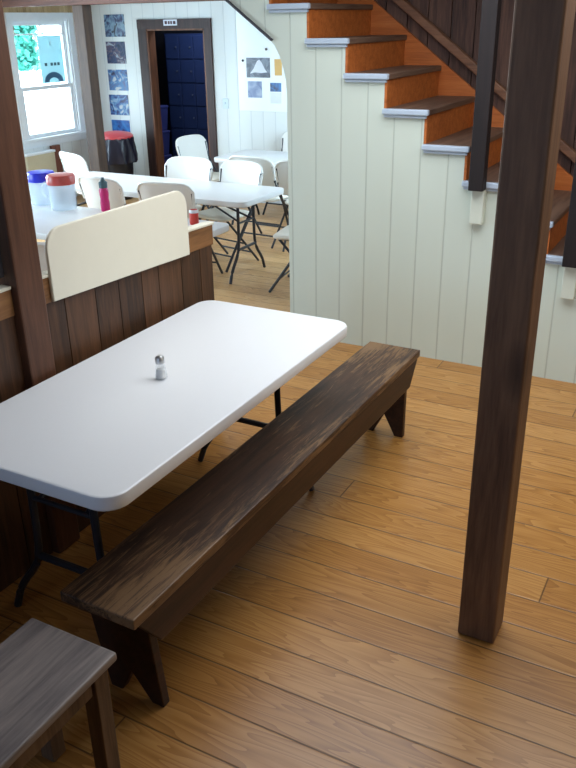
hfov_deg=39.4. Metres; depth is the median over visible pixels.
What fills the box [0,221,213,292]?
trim
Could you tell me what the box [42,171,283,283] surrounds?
folding table
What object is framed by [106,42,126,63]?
print
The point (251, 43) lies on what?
wall panel
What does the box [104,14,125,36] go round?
print
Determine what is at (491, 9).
post
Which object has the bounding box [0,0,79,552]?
timber post
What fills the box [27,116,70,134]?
ground
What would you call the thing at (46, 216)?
folding table
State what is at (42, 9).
trim
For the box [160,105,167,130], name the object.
storage bin
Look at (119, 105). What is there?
print
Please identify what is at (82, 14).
timber post
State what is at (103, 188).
water bottle
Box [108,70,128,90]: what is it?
print
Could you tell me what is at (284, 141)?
folding chair
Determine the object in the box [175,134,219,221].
folding chair
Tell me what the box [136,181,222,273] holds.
folding chair
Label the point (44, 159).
base cabinet
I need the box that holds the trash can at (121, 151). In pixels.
[104,131,137,199]
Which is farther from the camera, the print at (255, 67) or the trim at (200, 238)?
the print at (255, 67)
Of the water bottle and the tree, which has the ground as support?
the tree
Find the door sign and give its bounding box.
[163,19,176,25]
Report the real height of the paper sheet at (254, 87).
0.185 m
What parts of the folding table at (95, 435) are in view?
leg, leg, leg, leg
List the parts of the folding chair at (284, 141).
backrest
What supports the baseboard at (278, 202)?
attached to the wall at (237, 130)
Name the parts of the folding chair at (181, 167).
backrest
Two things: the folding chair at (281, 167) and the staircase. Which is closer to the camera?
the staircase
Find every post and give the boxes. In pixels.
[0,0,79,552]
[72,5,107,171]
[458,0,575,643]
[468,0,501,224]
[560,158,575,299]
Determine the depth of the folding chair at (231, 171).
7.51 m
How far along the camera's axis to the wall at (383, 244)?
4.69 m
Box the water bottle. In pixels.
[98,177,109,211]
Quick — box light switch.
[223,98,228,108]
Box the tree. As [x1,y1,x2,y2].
[13,25,42,71]
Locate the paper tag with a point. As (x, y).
(277, 62)
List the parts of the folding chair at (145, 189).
backrest, leg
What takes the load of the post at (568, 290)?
attached to the wall at (383, 244)
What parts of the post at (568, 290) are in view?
post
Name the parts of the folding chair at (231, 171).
leg, leg, seat, backrest, leg, leg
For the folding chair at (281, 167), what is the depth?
7.70 m
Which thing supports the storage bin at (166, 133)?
on the storage bin at (166, 157)
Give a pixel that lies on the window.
(64, 20)
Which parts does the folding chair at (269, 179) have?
backrest, leg, seat, leg, leg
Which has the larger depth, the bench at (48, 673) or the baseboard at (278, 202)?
the baseboard at (278, 202)
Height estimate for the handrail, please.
2.253 m
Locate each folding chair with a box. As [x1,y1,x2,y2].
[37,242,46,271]
[59,151,88,194]
[78,175,125,209]
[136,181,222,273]
[164,156,212,218]
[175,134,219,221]
[198,160,262,272]
[229,155,288,248]
[262,132,287,214]
[268,225,289,292]
[274,160,288,251]
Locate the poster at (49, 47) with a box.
[36,35,65,83]
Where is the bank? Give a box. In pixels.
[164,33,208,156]
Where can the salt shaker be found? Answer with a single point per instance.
(159, 359)
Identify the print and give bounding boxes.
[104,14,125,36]
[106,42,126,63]
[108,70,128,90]
[109,95,129,114]
[111,120,130,132]
[246,58,269,77]
[270,83,280,91]
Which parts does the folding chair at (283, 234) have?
leg, seat, leg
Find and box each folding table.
[0,300,346,606]
[31,201,228,239]
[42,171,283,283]
[214,149,287,224]
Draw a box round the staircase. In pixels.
[266,0,572,264]
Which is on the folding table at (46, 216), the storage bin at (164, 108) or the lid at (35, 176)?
the lid at (35, 176)
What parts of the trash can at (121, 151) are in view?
lid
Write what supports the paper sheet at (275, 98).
attached to the wall panel at (251, 43)
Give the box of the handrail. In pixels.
[392,0,575,162]
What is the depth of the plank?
10.30 m
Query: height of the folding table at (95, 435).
0.741 m
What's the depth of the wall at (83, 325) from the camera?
3.10 m
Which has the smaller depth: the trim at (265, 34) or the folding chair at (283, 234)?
the trim at (265, 34)
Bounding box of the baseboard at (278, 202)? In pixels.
[260,198,287,203]
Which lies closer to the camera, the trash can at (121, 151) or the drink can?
the drink can
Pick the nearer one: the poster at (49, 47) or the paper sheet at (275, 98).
the paper sheet at (275, 98)
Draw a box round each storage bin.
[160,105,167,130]
[162,130,169,154]
[164,154,171,162]
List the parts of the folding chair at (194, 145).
backrest, leg, seat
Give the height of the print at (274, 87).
0.098 m
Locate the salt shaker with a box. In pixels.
[155,354,165,378]
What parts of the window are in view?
sash, sash, sill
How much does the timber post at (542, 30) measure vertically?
2.500 m
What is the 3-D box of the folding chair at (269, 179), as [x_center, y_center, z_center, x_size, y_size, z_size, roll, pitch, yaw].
[-0.240,-1.893,8.190,0.544,0.914,0.586,13,28,29]
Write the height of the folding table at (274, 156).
0.741 m
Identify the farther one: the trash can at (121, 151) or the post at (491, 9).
the trash can at (121, 151)
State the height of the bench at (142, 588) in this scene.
0.440 m
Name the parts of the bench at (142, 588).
leg, leg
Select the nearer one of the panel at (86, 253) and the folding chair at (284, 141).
the panel at (86, 253)
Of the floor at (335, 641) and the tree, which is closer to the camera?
the floor at (335, 641)
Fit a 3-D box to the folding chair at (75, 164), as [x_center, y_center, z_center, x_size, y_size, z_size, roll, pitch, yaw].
[-2.039,-2.024,8.550,0.586,0.914,0.544,-21,31,-37]
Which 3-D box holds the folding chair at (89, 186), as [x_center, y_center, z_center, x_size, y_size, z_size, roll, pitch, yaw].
[-1.495,-1.458,7.272,0.544,0.914,0.586,15,29,32]
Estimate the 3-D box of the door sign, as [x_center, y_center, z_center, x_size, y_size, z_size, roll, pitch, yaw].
[-1.445,-4.427,9.849,0.200,0.068,0.008,12,27,26]
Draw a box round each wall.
[0,245,213,591]
[4,13,90,198]
[91,1,286,186]
[229,0,575,383]
[375,0,575,175]
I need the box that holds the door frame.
[136,18,218,181]
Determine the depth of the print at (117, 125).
10.80 m
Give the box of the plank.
[50,145,66,201]
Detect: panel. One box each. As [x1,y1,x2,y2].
[44,191,189,301]
[236,11,286,111]
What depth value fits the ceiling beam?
8.22 m
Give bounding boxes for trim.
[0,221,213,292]
[0,225,212,320]
[3,5,72,12]
[225,0,272,40]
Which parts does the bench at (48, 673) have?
leg, leg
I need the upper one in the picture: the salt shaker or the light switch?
the light switch
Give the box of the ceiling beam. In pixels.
[2,0,224,7]
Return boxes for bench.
[0,618,120,767]
[60,341,419,706]
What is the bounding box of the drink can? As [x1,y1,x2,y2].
[189,209,198,224]
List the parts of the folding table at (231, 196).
leg, leg, leg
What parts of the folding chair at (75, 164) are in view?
backrest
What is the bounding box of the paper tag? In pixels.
[274,59,281,75]
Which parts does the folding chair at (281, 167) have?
leg, backrest, leg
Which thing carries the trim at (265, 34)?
attached to the wall at (383, 244)
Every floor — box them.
[0,342,575,767]
[37,195,289,311]
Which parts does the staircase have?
tread molding, tread molding, tread molding, tread molding, tread molding, tread molding, tread molding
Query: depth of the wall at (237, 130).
10.04 m
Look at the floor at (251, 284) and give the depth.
7.52 m
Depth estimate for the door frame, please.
10.21 m
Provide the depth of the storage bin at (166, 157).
11.75 m
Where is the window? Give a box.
[4,12,85,149]
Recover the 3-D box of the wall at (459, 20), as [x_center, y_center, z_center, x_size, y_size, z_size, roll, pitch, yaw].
[2.887,-1.879,4.153,5.300,3.700,0.150,12,27,26]
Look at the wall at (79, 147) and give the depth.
10.59 m
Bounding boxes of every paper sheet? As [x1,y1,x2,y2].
[248,81,261,97]
[270,93,280,103]
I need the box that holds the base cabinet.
[24,149,60,203]
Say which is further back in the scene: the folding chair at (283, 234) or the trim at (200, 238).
the folding chair at (283, 234)

